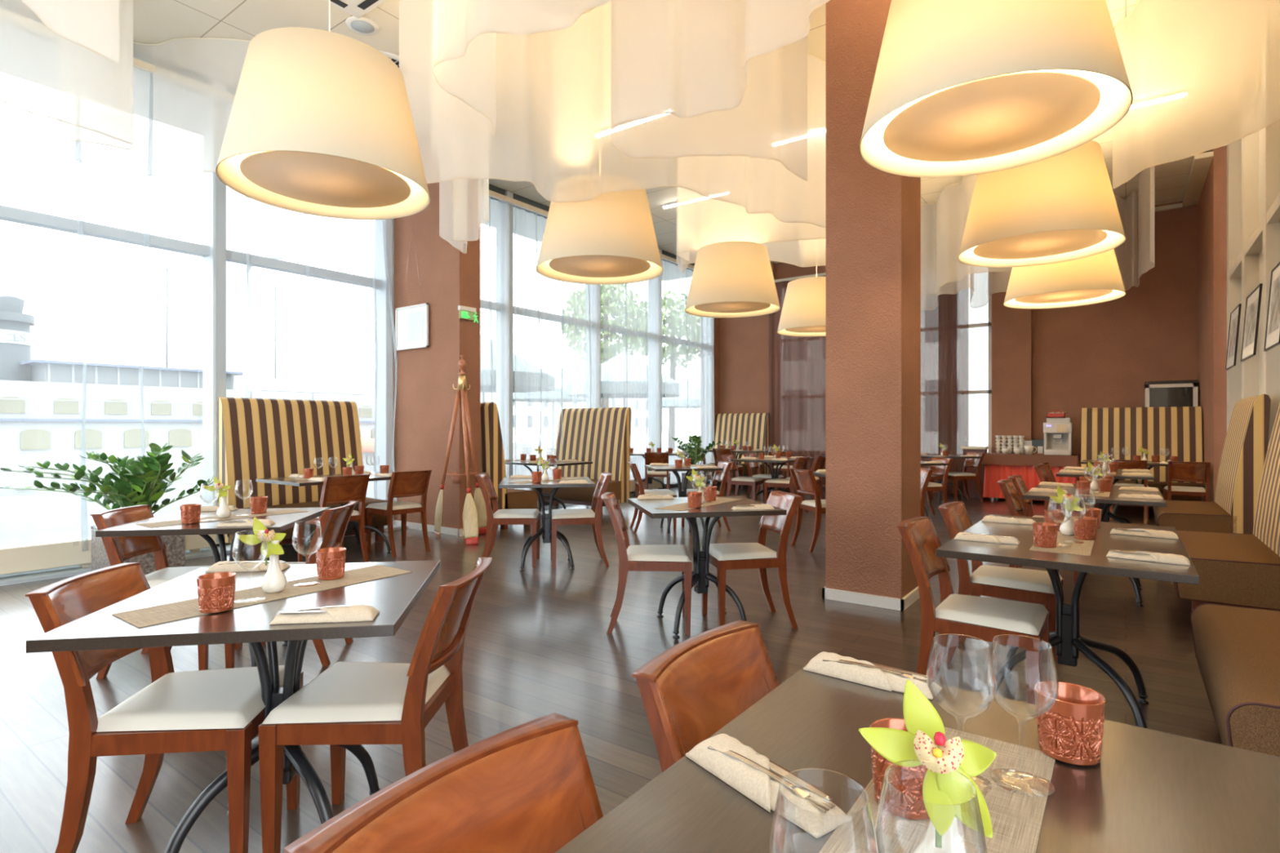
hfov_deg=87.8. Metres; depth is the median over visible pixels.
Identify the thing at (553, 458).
tumbler
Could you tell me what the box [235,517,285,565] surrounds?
flower
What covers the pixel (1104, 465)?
bud vase
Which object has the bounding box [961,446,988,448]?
countertop
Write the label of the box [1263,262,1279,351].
picture frame
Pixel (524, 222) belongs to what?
window
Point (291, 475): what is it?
napkin
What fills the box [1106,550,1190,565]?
napkin
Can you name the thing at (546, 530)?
square table
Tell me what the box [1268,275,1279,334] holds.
print
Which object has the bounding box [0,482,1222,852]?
floor
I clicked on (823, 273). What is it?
rail
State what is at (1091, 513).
tumbler
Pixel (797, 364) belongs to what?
curtain
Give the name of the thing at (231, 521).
knife
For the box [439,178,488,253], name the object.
drape
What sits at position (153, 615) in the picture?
table runner
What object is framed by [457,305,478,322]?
exit sign
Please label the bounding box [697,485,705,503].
bud vase
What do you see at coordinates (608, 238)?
pendant lamp
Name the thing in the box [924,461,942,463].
napkin
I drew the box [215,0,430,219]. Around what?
pendant lamp
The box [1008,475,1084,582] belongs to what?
dining chair
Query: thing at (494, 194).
rail
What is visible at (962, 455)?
napkin
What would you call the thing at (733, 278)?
pendant lamp
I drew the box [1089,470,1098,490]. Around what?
bud vase
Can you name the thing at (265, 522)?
napkin
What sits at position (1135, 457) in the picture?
tumbler
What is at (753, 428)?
bench
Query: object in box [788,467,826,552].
dining chair
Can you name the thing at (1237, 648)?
bench
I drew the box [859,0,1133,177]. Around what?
pendant lamp
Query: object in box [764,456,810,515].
dining chair
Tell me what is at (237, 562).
fork
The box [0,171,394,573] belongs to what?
window
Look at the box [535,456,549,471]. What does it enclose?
flower
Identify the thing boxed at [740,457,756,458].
napkin
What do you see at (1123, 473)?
napkin
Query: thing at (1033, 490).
napkin
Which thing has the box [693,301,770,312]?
diffuser
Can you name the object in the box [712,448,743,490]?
dining chair
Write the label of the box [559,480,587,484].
napkin
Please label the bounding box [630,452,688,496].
table
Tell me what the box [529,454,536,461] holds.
tumbler
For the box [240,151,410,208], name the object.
diffuser
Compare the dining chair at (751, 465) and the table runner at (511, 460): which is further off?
the dining chair at (751, 465)
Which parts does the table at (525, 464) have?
support arm, leg, leg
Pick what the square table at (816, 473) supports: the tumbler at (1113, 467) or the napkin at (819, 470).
the napkin at (819, 470)
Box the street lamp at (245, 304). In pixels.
[242,253,287,398]
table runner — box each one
[111,564,412,627]
[136,508,307,528]
[293,473,377,479]
[507,477,578,484]
[511,460,564,462]
[655,497,742,511]
[662,464,702,468]
[818,726,1055,852]
[1029,531,1097,555]
[1075,488,1110,497]
[1092,471,1115,475]
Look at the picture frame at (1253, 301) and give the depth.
6.38 m
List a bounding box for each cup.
[1006,442,1013,446]
[1013,442,1018,446]
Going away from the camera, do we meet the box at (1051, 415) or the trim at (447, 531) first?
the trim at (447, 531)
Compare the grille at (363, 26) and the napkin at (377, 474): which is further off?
the napkin at (377, 474)
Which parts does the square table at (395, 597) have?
leg, leg, support arm, support arm, support arm, support arm, leg, leg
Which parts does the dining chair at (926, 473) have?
backrest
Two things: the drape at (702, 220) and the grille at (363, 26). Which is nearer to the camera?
the grille at (363, 26)
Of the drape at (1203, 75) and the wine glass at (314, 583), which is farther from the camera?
the drape at (1203, 75)
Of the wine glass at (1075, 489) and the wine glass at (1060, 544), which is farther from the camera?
the wine glass at (1075, 489)
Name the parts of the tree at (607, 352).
crown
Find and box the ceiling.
[133,0,1226,263]
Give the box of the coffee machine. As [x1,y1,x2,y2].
[1043,417,1072,455]
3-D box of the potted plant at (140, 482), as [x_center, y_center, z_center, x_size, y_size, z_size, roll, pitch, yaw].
[-4.303,0.682,5.393,1.399,1.095,1.153,0,0,-42]
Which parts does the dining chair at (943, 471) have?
leg, seat frame, seat, backrest, leg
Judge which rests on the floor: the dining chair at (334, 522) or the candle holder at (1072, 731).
the dining chair at (334, 522)
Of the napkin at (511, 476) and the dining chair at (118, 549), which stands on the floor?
the dining chair at (118, 549)
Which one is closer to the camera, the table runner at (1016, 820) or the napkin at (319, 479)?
the table runner at (1016, 820)
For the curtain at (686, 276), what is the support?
hanging from the rail at (494, 194)
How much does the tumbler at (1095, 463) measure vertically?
0.089 m
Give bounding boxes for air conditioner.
[324,0,386,17]
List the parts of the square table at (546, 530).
leg, leg, support arm, support arm, leg, leg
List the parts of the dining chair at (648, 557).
rail, leg, backrest, leg, seat frame, seat, leg, leg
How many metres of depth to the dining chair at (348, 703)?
1.81 m
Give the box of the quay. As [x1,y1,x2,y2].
[0,455,700,546]
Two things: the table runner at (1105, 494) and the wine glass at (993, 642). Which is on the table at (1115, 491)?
the table runner at (1105, 494)
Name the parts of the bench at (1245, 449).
seat, backrest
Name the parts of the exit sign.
panel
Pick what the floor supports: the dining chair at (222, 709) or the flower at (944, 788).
the dining chair at (222, 709)
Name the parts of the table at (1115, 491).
support arm, support arm, leg, leg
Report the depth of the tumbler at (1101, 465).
6.77 m
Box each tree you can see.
[559,284,648,408]
[633,289,700,451]
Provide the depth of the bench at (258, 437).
6.76 m
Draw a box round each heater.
[0,536,91,574]
[185,534,216,552]
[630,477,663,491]
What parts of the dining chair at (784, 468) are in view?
leg, backrest, seat frame, seat, leg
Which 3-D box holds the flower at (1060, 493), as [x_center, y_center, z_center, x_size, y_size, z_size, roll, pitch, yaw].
[1.873,0.328,2.911,0.083,0.133,0.124,0,0,-42]
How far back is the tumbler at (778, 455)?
9.88 m
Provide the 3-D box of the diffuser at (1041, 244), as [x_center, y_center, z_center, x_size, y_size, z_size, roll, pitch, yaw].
[3.193,-1.800,5.346,0.920,0.680,0.920,0,0,36]
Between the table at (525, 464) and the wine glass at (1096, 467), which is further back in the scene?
the table at (525, 464)
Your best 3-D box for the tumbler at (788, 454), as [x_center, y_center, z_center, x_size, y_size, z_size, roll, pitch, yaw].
[2.293,0.433,10.226,0.088,0.089,0.088,0,0,-21]
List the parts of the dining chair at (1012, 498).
rail, leg, backrest, leg, leg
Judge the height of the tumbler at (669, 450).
0.089 m
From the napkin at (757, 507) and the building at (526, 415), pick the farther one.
the building at (526, 415)
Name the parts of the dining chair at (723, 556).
leg, leg, seat, seat frame, leg, backrest, rail, leg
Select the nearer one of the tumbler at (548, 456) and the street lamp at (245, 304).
the tumbler at (548, 456)
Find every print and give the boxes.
[400,311,423,342]
[1227,315,1238,358]
[1244,297,1257,347]
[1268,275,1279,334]
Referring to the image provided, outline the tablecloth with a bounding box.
[981,453,1080,466]
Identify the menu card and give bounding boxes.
[1018,440,1031,453]
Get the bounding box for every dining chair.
[25,562,303,852]
[89,505,242,679]
[224,501,357,668]
[257,557,492,852]
[284,712,603,852]
[296,474,370,562]
[364,470,431,557]
[475,472,540,567]
[550,471,612,568]
[600,492,692,635]
[627,462,676,533]
[632,620,779,772]
[644,452,670,489]
[681,461,732,532]
[687,448,715,475]
[700,490,801,628]
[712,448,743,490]
[721,454,764,502]
[743,453,784,500]
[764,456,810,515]
[767,448,793,488]
[784,454,826,500]
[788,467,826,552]
[897,516,1049,704]
[920,460,942,500]
[920,467,933,516]
[926,457,952,515]
[937,501,1063,681]
[941,452,985,502]
[997,479,1082,587]
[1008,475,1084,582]
[1032,465,1095,510]
[1039,462,1097,510]
[1109,459,1148,524]
[1163,461,1210,501]
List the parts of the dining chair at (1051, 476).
leg, backrest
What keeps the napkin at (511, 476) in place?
on the square table at (546, 530)
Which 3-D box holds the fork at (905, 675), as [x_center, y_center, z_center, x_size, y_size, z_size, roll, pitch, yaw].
[0.443,0.456,1.250,0.198,0.008,0.023,0,0,33]
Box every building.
[0,267,555,497]
[480,376,648,435]
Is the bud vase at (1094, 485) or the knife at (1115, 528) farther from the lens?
the bud vase at (1094, 485)
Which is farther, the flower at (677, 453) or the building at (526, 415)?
the building at (526, 415)
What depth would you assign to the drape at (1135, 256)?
9.79 m
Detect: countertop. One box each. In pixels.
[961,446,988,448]
[961,446,988,497]
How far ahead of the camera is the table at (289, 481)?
6.31 m
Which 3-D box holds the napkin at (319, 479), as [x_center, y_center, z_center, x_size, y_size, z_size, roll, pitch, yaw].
[-2.853,0.466,5.898,0.238,0.027,0.077,0,0,35]
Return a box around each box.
[1033,446,1044,454]
[1047,410,1065,417]
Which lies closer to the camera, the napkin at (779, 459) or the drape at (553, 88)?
the drape at (553, 88)
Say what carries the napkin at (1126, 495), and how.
on the table at (1115, 491)
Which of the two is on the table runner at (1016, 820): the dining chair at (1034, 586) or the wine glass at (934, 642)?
the wine glass at (934, 642)
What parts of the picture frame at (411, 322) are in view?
frame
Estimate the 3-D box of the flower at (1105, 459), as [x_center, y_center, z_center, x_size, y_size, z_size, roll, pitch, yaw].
[4.943,0.328,7.071,0.083,0.133,0.124,0,0,-42]
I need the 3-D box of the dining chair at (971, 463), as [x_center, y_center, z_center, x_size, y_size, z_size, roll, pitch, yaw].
[5.316,0.829,10.931,0.550,0.802,0.426,0,0,-6]
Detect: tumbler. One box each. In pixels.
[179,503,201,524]
[196,572,236,613]
[249,496,267,514]
[302,468,313,478]
[315,546,346,580]
[342,466,352,475]
[354,465,364,475]
[379,465,389,473]
[520,453,526,460]
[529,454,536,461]
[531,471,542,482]
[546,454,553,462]
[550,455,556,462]
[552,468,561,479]
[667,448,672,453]
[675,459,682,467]
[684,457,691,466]
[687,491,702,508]
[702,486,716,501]
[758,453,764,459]
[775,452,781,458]
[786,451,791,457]
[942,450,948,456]
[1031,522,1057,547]
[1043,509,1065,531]
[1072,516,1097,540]
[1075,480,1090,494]
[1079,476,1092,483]
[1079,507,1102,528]
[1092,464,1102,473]
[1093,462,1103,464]
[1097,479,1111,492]
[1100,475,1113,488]
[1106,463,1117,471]
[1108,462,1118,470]
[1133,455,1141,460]
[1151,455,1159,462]
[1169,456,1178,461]
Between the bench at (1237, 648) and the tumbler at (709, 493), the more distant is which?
the tumbler at (709, 493)
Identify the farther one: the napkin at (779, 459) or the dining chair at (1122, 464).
the napkin at (779, 459)
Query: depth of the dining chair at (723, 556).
4.05 m
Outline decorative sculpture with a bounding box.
[434,355,486,545]
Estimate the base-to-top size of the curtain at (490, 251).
4.352 m
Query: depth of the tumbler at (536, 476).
5.66 m
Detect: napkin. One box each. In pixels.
[200,506,238,511]
[204,560,290,572]
[216,519,275,527]
[269,604,379,624]
[288,474,303,477]
[307,477,324,481]
[374,473,391,476]
[509,475,532,478]
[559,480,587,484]
[561,458,577,462]
[636,494,674,499]
[649,462,669,465]
[685,733,851,838]
[696,465,717,468]
[731,503,774,510]
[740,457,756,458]
[771,457,788,460]
[803,651,942,699]
[816,469,826,472]
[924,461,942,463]
[954,532,1019,544]
[960,454,975,456]
[981,515,1035,524]
[1029,488,1067,493]
[1038,481,1074,486]
[1059,469,1086,472]
[1064,466,1086,469]
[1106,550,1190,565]
[1110,528,1178,539]
[1117,493,1162,499]
[1119,486,1158,491]
[1121,472,1151,475]
[1122,469,1150,471]
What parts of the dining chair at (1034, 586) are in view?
rail, leg, backrest, leg, seat frame, seat, leg, leg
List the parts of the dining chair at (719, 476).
leg, seat, leg, backrest, leg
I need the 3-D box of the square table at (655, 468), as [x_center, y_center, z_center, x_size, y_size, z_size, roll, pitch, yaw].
[0.507,0.855,7.951,0.790,0.750,0.790,0,0,-9]
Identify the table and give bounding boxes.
[26,560,440,852]
[95,506,330,666]
[256,471,391,555]
[498,476,595,571]
[504,458,592,511]
[555,665,1279,852]
[627,496,786,638]
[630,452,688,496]
[644,464,723,533]
[706,449,768,489]
[730,456,814,499]
[813,471,826,477]
[920,454,981,503]
[920,461,948,516]
[935,514,1199,728]
[991,453,1075,500]
[1022,484,1166,606]
[1055,468,1154,524]
[1080,459,1168,514]
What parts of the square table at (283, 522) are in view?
support arm, support arm, support arm, support arm, leg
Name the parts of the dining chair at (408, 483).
leg, leg, seat, seat frame, leg, backrest, rail, rail, leg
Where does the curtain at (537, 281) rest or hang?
hanging from the rail at (494, 194)
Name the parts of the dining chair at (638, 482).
leg, backrest, leg, seat, leg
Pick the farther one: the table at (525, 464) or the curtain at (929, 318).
the curtain at (929, 318)
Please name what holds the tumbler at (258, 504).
on the table runner at (166, 523)
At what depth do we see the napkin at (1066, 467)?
7.47 m
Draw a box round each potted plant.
[0,442,213,575]
[671,435,723,490]
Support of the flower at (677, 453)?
in the bud vase
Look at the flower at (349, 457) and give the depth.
6.41 m
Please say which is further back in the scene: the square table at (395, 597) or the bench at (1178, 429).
the bench at (1178, 429)
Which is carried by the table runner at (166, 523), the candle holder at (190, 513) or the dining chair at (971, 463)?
the candle holder at (190, 513)
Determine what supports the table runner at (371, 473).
on the table at (289, 481)
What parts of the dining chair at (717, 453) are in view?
leg, backrest, leg, leg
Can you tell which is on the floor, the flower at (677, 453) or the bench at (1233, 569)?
the bench at (1233, 569)
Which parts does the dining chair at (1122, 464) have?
leg, backrest, rail, seat, leg, leg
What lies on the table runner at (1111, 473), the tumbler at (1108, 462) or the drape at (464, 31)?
the tumbler at (1108, 462)
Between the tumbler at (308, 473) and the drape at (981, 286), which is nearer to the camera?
the tumbler at (308, 473)
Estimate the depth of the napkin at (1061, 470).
6.93 m
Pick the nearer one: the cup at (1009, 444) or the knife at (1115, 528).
the knife at (1115, 528)
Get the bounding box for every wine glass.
[199,483,219,520]
[231,530,267,604]
[235,480,253,515]
[291,520,323,586]
[700,471,712,502]
[768,768,879,852]
[874,760,987,852]
[926,634,996,793]
[986,634,1059,797]
[1047,497,1072,546]
[1061,495,1085,543]
[1074,488,1095,511]
[1084,466,1098,493]
[1091,466,1105,493]
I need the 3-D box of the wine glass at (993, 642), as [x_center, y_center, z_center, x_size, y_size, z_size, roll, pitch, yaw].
[0.513,0.384,0.894,0.085,0.187,0.085,0,0,42]
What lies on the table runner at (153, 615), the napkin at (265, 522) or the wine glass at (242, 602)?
the wine glass at (242, 602)
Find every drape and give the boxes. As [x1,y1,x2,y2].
[0,0,250,176]
[21,0,119,64]
[399,0,826,227]
[432,0,610,135]
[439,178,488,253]
[610,0,830,181]
[675,186,826,272]
[680,238,826,266]
[920,174,1012,293]
[920,195,1011,311]
[1112,0,1279,189]
[1113,165,1155,290]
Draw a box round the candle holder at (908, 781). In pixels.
[869,718,929,819]
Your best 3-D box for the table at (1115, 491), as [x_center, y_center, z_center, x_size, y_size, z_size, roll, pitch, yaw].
[3.385,0.855,4.957,0.790,0.750,1.300,0,0,36]
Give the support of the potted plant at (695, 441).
on the floor
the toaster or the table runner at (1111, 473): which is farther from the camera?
the toaster
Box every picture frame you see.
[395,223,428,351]
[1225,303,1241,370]
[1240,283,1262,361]
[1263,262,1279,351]
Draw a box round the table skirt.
[982,464,1079,500]
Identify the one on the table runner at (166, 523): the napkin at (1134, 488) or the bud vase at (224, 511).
the bud vase at (224, 511)
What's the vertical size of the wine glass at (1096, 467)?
0.187 m
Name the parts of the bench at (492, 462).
backrest, leg, seat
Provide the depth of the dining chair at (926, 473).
6.62 m
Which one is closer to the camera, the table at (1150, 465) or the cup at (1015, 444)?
the table at (1150, 465)
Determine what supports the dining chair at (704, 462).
on the floor
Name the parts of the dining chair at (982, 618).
rail, leg, backrest, leg, seat frame, seat, leg, leg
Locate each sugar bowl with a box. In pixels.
[1001,448,1009,453]
[1013,448,1022,454]
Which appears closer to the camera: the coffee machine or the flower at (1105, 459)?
the flower at (1105, 459)
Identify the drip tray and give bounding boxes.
[1044,448,1071,455]
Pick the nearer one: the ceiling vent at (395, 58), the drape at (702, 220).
the ceiling vent at (395, 58)
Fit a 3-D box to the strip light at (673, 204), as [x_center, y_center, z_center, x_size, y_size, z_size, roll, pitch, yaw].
[0.842,-3.447,10.128,1.200,0.045,0.100,0,0,36]
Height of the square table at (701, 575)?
0.750 m
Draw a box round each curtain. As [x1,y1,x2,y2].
[75,72,153,551]
[244,195,397,501]
[488,195,493,402]
[535,212,591,471]
[625,280,648,448]
[685,275,703,472]
[768,275,826,484]
[920,288,968,493]
[937,293,956,492]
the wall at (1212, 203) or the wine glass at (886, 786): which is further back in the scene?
the wall at (1212, 203)
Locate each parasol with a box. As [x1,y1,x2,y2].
[480,333,555,402]
[513,361,601,469]
[566,350,679,477]
[662,378,700,457]
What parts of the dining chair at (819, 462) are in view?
seat, leg, backrest, leg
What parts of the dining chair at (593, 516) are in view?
leg, leg, seat, seat frame, leg, backrest, leg, rail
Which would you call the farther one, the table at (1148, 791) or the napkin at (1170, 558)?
the napkin at (1170, 558)
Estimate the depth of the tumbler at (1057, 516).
3.03 m
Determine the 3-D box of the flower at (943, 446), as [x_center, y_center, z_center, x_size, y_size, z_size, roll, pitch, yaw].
[4.951,0.328,10.880,0.124,0.133,0.083,0,0,32]
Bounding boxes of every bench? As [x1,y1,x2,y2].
[217,396,387,560]
[480,402,537,529]
[529,407,631,514]
[700,413,768,484]
[1080,406,1205,507]
[1152,393,1271,533]
[1173,403,1279,610]
[1190,603,1279,756]
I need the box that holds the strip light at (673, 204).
[661,201,676,208]
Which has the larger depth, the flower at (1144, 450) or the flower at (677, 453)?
the flower at (1144, 450)
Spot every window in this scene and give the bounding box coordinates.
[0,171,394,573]
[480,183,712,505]
[968,288,988,453]
[968,294,991,453]
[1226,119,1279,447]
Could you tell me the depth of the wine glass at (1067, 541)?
2.75 m
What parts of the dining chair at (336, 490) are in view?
leg, leg, seat frame, seat, backrest, rail, rail, leg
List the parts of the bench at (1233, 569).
leg, seat, backrest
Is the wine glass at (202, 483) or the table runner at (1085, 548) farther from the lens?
the wine glass at (202, 483)
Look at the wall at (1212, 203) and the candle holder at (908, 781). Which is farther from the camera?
the wall at (1212, 203)
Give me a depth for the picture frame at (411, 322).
7.94 m
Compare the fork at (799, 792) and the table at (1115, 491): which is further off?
the table at (1115, 491)
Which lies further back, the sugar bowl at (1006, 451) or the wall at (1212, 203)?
the sugar bowl at (1006, 451)
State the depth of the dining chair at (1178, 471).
8.12 m
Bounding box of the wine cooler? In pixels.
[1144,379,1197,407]
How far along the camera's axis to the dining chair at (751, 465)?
10.45 m
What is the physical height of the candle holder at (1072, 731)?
0.089 m
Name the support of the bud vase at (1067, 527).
on the table runner at (1085, 548)
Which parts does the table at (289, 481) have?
leg, leg, leg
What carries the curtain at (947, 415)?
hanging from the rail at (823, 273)
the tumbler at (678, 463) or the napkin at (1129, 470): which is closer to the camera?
the napkin at (1129, 470)
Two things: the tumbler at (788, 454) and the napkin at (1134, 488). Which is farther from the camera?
the tumbler at (788, 454)
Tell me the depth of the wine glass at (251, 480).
3.58 m
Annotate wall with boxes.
[700,200,1197,494]
[1197,145,1226,502]
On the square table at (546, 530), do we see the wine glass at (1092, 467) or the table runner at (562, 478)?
the table runner at (562, 478)
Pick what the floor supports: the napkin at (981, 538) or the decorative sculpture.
the decorative sculpture
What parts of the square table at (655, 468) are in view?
leg, support arm, support arm, support arm, support arm, leg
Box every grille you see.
[0,536,91,548]
[351,20,374,32]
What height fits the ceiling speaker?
0.014 m
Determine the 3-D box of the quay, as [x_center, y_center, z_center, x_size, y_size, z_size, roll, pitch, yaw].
[14.016,1.455,8.338,47.200,0.250,90.000,0,0,36]
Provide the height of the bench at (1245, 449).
1.515 m
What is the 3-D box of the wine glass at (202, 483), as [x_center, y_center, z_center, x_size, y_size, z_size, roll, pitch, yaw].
[-2.196,0.384,3.393,0.085,0.187,0.085,0,0,1]
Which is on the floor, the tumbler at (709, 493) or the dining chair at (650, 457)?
the dining chair at (650, 457)
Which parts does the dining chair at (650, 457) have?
leg, backrest, seat frame, seat, leg, leg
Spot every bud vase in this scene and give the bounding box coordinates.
[216,488,231,518]
[260,539,287,593]
[350,461,355,475]
[541,467,549,480]
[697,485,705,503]
[912,816,966,852]
[1059,501,1074,535]
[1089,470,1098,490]
[1102,457,1107,471]
[1141,451,1147,460]
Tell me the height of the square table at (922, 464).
0.750 m
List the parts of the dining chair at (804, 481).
leg, rail, rail, backrest, seat frame, seat, leg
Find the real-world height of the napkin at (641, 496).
0.027 m
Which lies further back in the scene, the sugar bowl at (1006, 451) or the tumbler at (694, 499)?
the sugar bowl at (1006, 451)
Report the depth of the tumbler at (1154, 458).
8.87 m
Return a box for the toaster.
[1031,439,1044,453]
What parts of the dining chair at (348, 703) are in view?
leg, leg, seat, seat frame, leg, backrest, rail, leg, rail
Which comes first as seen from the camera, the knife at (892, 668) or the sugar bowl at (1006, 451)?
the knife at (892, 668)
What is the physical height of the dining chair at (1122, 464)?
0.802 m
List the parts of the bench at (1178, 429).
seat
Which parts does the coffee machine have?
spout, control panel, button panel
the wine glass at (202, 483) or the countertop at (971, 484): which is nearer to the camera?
the wine glass at (202, 483)
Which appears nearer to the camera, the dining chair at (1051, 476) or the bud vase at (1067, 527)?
the bud vase at (1067, 527)
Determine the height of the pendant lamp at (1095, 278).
2.055 m
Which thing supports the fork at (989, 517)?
on the napkin at (986, 518)
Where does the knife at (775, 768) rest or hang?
on the napkin at (756, 785)
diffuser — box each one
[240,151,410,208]
[549,255,650,277]
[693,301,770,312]
[785,325,826,333]
[883,70,1100,161]
[973,229,1106,259]
[1014,288,1112,303]
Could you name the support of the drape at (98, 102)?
hanging from the ceiling
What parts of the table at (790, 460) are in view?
leg, support arm, support arm, support arm, support arm, leg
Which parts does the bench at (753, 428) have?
seat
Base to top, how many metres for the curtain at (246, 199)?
4.352 m
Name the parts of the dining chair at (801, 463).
leg, seat, seat frame, leg, backrest, leg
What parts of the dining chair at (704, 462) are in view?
leg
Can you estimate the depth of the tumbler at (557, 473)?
6.03 m
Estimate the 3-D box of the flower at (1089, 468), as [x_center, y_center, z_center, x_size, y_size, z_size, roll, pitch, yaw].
[3.401,0.328,4.978,0.083,0.133,0.124,0,0,-42]
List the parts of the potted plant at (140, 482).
stem, planter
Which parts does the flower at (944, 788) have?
stem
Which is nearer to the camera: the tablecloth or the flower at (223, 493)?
the flower at (223, 493)
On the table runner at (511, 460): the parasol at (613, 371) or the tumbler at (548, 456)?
the tumbler at (548, 456)
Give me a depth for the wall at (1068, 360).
11.05 m
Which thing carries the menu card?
on the buffet table at (992, 499)
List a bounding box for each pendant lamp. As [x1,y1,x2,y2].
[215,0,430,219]
[536,189,662,284]
[684,240,780,318]
[777,266,826,336]
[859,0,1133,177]
[958,139,1125,267]
[1003,248,1125,308]
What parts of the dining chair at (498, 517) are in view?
rail, leg, backrest, leg, seat frame, seat, leg, leg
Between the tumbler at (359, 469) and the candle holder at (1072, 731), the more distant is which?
the tumbler at (359, 469)
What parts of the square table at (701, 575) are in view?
leg, leg, support arm, support arm, support arm, support arm, leg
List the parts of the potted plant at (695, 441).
planter, stem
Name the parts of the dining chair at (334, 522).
leg, seat, leg, backrest, rail, rail, leg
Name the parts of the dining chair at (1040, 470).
leg, backrest, seat frame, seat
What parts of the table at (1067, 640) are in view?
leg, leg, support arm, support arm, support arm, support arm, leg, leg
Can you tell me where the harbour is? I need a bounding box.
[513,437,694,457]
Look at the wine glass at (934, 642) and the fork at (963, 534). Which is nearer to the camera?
the wine glass at (934, 642)
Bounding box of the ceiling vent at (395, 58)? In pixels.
[379,50,399,67]
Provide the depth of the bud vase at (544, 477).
5.87 m
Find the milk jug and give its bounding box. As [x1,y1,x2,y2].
[1023,445,1036,454]
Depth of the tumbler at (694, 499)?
3.89 m
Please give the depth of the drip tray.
10.60 m
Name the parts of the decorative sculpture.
oar blade, oar blade, oar blade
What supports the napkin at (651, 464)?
on the square table at (655, 468)
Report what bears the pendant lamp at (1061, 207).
hanging from the ceiling
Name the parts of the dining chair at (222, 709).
leg, rail, backrest, leg, seat frame, seat, leg, leg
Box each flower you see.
[202,476,231,502]
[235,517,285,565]
[342,453,354,466]
[534,445,542,455]
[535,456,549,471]
[675,448,685,459]
[685,468,705,490]
[770,444,778,451]
[858,679,996,848]
[937,442,946,450]
[1048,485,1083,517]
[1083,461,1102,479]
[1097,451,1111,463]
[1137,445,1149,455]
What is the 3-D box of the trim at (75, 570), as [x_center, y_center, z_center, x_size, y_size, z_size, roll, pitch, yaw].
[-5.311,1.215,4.901,0.360,0.030,8.050,0,0,36]
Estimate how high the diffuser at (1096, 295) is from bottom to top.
0.680 m
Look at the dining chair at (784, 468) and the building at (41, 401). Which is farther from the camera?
the building at (41, 401)
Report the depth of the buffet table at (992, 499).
11.11 m
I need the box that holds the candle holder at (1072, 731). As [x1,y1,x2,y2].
[1034,680,1106,765]
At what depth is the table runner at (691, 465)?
7.95 m
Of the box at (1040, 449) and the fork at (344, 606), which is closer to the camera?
the fork at (344, 606)
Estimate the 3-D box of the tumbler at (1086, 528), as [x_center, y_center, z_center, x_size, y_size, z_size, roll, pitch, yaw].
[1.892,0.433,2.828,0.088,0.089,0.088,0,0,22]
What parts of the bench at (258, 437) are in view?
leg, seat, leg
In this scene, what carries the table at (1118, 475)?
on the floor
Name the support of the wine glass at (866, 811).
on the table runner at (1016, 820)
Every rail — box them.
[133,57,155,72]
[488,189,693,270]
[773,272,826,282]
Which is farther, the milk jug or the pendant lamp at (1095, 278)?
the milk jug
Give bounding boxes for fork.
[218,561,285,564]
[275,604,364,614]
[707,746,835,813]
[822,659,933,684]
[963,533,1017,538]
[989,516,1035,520]
[1109,549,1167,554]
[1111,528,1159,530]
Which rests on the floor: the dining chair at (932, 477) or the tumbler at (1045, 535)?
the dining chair at (932, 477)
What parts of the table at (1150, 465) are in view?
leg, support arm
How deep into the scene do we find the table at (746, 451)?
13.04 m
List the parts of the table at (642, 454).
leg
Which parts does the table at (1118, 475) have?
support arm, leg, leg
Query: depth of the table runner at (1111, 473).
6.83 m
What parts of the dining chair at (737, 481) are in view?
leg, backrest, leg, seat frame, seat, leg, leg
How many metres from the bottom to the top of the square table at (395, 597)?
0.750 m
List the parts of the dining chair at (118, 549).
leg, rail, backrest, leg, seat, leg, leg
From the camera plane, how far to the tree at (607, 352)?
30.03 m
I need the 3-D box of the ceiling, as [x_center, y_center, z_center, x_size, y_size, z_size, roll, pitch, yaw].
[0.466,-3.545,6.037,8.870,0.150,16.700,0,0,36]
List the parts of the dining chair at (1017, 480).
rail, leg, backrest, leg, seat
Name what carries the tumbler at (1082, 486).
on the table runner at (1105, 494)
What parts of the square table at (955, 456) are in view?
leg, leg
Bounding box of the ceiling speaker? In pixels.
[345,15,379,35]
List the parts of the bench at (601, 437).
seat, backrest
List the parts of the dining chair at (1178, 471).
leg, leg, seat frame, seat, backrest, rail, rail, leg, leg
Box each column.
[394,182,479,528]
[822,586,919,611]
[826,0,920,599]
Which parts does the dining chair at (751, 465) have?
leg, backrest, leg, seat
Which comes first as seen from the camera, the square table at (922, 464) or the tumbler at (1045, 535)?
the tumbler at (1045, 535)
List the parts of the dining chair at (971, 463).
leg, seat, seat frame, leg, backrest, leg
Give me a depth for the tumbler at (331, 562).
2.07 m
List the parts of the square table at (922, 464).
leg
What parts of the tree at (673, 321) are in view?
crown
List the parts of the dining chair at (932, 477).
leg, seat frame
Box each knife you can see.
[222,520,246,522]
[280,609,327,613]
[755,753,831,801]
[857,659,928,678]
[1112,550,1150,555]
[1115,528,1146,531]
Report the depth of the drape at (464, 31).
4.02 m
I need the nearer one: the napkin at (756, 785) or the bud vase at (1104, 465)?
the napkin at (756, 785)
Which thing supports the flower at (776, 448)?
in the bud vase
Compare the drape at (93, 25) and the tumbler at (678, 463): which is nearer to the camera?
the drape at (93, 25)
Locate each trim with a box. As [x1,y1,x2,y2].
[0,524,408,586]
[392,520,464,536]
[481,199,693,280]
[1154,151,1213,212]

